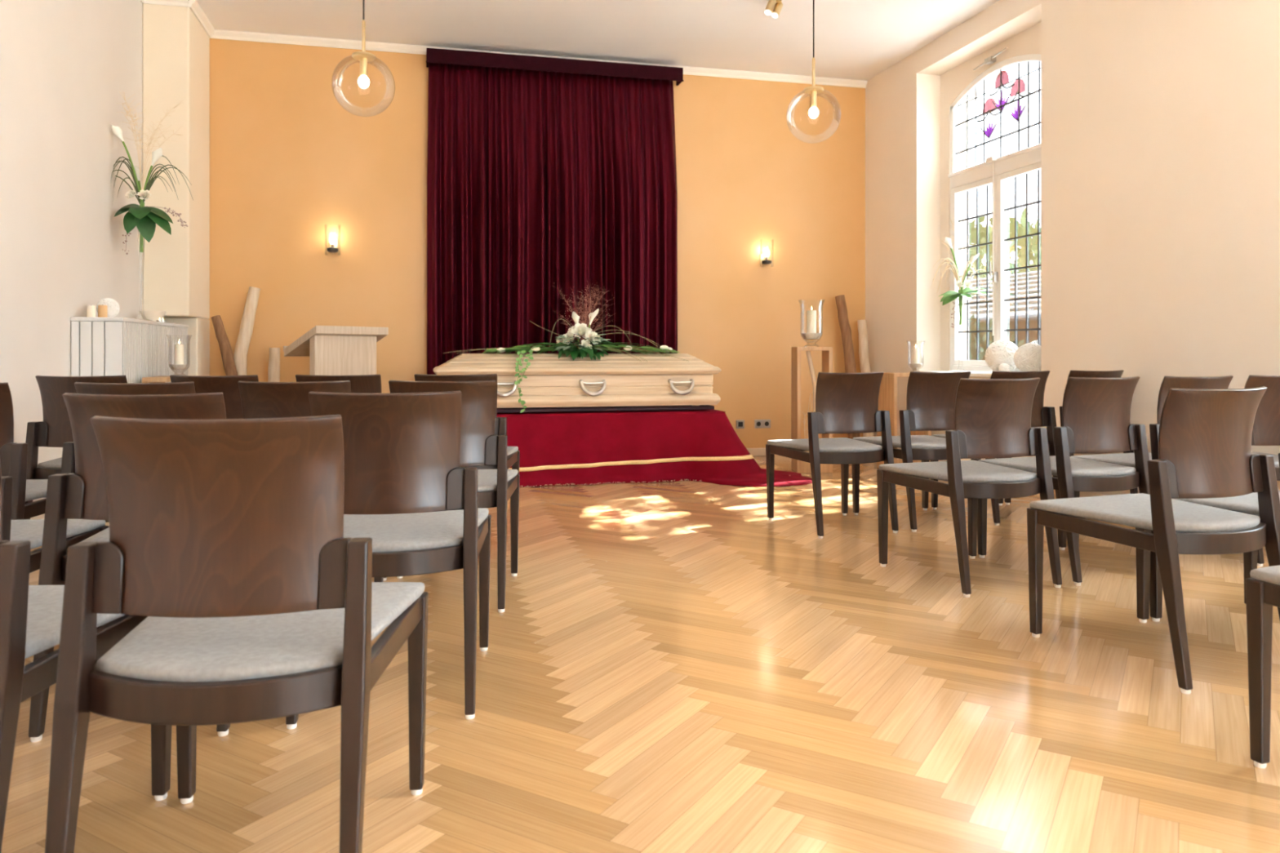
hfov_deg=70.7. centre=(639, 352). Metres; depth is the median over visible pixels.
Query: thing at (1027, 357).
woven ball
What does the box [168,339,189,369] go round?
hurricane lantern
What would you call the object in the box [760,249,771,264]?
wall sconce
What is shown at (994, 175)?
window
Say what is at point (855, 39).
ceiling
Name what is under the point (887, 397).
wooden stand
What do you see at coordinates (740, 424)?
wall socket
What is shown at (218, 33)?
trim
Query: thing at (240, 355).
pole
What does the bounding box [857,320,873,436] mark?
pole
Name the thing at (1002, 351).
woven ball
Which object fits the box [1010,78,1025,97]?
flower
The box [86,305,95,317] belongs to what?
candle
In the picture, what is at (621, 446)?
cloth
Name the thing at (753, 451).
baseboard
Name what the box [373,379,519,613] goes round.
chair
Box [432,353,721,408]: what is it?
coffin
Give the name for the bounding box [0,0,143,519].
wall
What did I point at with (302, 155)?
wall
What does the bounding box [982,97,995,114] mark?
flower
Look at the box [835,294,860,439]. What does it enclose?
pole
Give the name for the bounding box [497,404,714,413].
bier
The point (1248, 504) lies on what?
chair
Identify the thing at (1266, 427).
chair
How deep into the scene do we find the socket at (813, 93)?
5.82 m
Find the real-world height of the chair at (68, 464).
0.864 m
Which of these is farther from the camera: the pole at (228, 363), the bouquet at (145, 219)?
the pole at (228, 363)
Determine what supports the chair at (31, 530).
on the floor
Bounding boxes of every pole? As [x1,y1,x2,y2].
[211,315,238,375]
[233,286,260,375]
[267,347,279,382]
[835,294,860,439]
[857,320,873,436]
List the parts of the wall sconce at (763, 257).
wall plate, bulb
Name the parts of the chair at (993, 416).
leg, leg, seat frame, leg, backrest, leg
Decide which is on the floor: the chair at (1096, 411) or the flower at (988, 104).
the chair at (1096, 411)
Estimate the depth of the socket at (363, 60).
5.15 m
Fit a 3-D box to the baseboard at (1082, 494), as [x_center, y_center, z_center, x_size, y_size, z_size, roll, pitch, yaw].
[3.490,0.929,3.284,0.016,0.075,11.124,0,0,-14]
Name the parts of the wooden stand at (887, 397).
panel, panel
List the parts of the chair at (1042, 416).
leg, leg, leg, backrest, leg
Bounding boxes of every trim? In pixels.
[142,0,189,6]
[189,0,214,37]
[209,29,867,88]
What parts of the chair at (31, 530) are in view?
leg, seat frame, leg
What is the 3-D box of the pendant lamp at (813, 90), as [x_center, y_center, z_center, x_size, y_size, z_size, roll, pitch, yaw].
[1.123,-1.986,5.833,0.350,1.255,0.350,0,0,-14]
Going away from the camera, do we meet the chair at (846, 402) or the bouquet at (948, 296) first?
the chair at (846, 402)
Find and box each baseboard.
[746,448,808,456]
[937,460,1105,497]
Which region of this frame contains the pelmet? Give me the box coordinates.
[426,47,684,85]
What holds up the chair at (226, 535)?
on the floor
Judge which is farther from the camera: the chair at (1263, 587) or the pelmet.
the pelmet
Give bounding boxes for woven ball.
[96,297,119,317]
[984,339,1017,371]
[998,363,1009,371]
[1013,342,1040,371]
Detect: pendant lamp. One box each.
[351,0,375,88]
[803,0,823,118]
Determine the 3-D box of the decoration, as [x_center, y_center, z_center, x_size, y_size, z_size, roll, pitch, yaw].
[1.410,0.424,7.355,0.169,0.885,0.156,0,0,0]
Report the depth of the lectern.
6.65 m
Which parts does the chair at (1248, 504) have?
leg, leg, leg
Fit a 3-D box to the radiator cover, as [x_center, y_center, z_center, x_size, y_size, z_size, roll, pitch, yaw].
[-3.353,0.370,6.016,0.278,1.154,1.560,0,0,-14]
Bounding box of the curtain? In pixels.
[426,62,677,374]
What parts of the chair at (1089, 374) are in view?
leg, leg, backrest, leg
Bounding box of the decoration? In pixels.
[802,350,819,452]
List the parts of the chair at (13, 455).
backrest, leg, seat frame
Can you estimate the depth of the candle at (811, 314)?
7.35 m
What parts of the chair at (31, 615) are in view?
backrest, leg, seat frame, leg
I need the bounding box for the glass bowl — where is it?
[139,311,165,321]
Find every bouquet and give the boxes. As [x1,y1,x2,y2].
[110,91,193,254]
[930,220,981,328]
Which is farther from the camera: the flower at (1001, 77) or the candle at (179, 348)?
the flower at (1001, 77)
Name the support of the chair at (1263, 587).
on the floor
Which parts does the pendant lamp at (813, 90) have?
stem, cord, bulb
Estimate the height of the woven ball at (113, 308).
0.123 m
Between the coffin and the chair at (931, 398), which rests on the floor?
the chair at (931, 398)
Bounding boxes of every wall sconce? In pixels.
[326,235,338,252]
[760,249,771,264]
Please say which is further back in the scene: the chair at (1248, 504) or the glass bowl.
the glass bowl
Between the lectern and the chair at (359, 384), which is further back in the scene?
the lectern
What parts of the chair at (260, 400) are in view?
backrest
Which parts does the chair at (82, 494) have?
leg, seat frame, backrest, leg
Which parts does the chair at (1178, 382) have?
leg, leg, backrest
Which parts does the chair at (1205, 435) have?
leg, leg, seat frame, leg, backrest, leg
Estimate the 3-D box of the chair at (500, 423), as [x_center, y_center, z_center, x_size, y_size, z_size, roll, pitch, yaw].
[-0.903,0.535,4.585,0.532,0.864,0.582,0,0,-3]
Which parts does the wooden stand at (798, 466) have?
panel, panel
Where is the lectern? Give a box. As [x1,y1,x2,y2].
[283,325,388,375]
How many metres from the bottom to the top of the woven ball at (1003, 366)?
0.079 m
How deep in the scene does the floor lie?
2.40 m
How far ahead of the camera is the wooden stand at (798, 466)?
7.24 m
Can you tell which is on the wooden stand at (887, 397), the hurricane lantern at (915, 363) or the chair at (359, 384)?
the hurricane lantern at (915, 363)
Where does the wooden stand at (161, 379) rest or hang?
on the floor
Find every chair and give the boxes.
[0,382,48,519]
[0,464,171,852]
[1,476,108,664]
[24,375,127,519]
[28,392,230,742]
[44,414,428,852]
[60,381,195,585]
[169,374,258,419]
[237,380,386,581]
[285,391,491,729]
[295,374,381,393]
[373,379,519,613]
[413,373,519,474]
[765,371,898,538]
[851,371,981,532]
[876,377,1062,597]
[930,370,1057,525]
[977,376,1150,586]
[1004,369,1137,504]
[1026,386,1279,694]
[1070,375,1233,546]
[1149,453,1279,622]
[1244,374,1279,566]
[1245,564,1279,768]
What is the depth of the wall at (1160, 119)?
5.56 m
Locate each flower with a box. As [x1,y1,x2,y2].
[443,280,687,413]
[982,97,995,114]
[994,70,1008,88]
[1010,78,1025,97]
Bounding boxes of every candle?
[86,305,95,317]
[97,305,107,317]
[174,339,183,364]
[806,306,816,333]
[912,345,919,363]
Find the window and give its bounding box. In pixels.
[914,47,1040,377]
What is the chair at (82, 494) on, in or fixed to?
on the floor
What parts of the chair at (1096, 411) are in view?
leg, leg, leg, seat frame, backrest, leg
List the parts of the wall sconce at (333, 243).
bulb, wall plate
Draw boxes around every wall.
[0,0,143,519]
[208,38,865,448]
[865,0,1279,516]
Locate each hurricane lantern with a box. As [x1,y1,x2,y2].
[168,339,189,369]
[801,306,822,339]
[908,345,923,368]
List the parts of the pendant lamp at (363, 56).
stem, cord, bulb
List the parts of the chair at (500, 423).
backrest, seat frame, leg, leg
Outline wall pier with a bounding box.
[142,3,209,375]
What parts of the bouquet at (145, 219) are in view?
calla stem, calla stem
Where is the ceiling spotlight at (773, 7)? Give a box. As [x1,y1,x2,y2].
[764,0,782,17]
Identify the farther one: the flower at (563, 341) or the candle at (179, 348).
the flower at (563, 341)
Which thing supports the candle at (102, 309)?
on the radiator cover
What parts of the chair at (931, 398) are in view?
leg, leg, seat frame, leg, backrest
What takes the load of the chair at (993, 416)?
on the floor
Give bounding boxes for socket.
[360,57,367,76]
[736,419,744,428]
[754,419,770,428]
[810,90,817,107]
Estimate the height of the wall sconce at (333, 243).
0.250 m
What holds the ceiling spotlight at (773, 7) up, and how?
attached to the ceiling
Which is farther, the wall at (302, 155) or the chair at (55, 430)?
the wall at (302, 155)
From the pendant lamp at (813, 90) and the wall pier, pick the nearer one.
the pendant lamp at (813, 90)
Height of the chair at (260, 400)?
0.864 m
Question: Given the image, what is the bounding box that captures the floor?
[0,455,1279,852]
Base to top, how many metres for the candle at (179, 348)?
0.166 m
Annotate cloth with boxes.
[496,409,812,487]
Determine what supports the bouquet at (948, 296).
on the window
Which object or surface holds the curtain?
hanging from the pelmet
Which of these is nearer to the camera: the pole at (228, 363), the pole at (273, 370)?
the pole at (228, 363)
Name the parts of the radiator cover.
panel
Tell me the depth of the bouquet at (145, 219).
5.95 m
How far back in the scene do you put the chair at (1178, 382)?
4.02 m
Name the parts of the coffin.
rail, lid, rail, rail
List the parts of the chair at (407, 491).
leg, backrest, seat frame, leg, leg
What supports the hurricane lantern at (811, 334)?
on the wooden stand at (798, 466)
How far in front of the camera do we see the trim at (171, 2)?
6.61 m
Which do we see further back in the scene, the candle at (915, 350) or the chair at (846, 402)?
the candle at (915, 350)
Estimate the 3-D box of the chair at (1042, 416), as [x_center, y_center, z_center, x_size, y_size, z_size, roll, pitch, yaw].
[2.131,0.535,5.385,0.532,0.864,0.582,0,0,-18]
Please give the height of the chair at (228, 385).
0.864 m
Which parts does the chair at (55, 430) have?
leg, seat frame, backrest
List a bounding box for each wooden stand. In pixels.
[142,375,211,382]
[791,346,832,473]
[876,372,931,468]
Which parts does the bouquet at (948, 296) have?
calla stem, calla stem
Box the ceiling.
[196,0,999,80]
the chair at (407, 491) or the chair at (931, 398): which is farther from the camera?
the chair at (931, 398)
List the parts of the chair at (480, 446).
leg, backrest, seat frame, leg, leg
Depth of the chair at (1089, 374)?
5.32 m
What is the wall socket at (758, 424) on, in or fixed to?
attached to the wall at (302, 155)
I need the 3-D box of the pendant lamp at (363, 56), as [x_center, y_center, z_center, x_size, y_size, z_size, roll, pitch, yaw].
[-1.585,-1.986,5.172,0.350,1.255,0.350,0,0,-14]
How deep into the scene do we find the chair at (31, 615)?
1.52 m
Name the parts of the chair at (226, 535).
leg, leg, backrest, seat frame, leg, leg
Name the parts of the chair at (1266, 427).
leg, backrest, seat frame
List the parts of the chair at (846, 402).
leg, leg, seat frame, leg, backrest, leg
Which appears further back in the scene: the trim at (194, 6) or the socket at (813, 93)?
the trim at (194, 6)
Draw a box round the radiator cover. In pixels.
[70,316,189,383]
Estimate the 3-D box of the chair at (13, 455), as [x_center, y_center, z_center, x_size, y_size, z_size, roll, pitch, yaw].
[-2.404,0.535,3.317,0.532,0.864,0.582,0,0,-4]
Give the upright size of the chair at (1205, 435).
0.864 m
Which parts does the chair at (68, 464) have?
leg, backrest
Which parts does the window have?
sill, glass pane, latch rod, handle, fanlight glass, glass pane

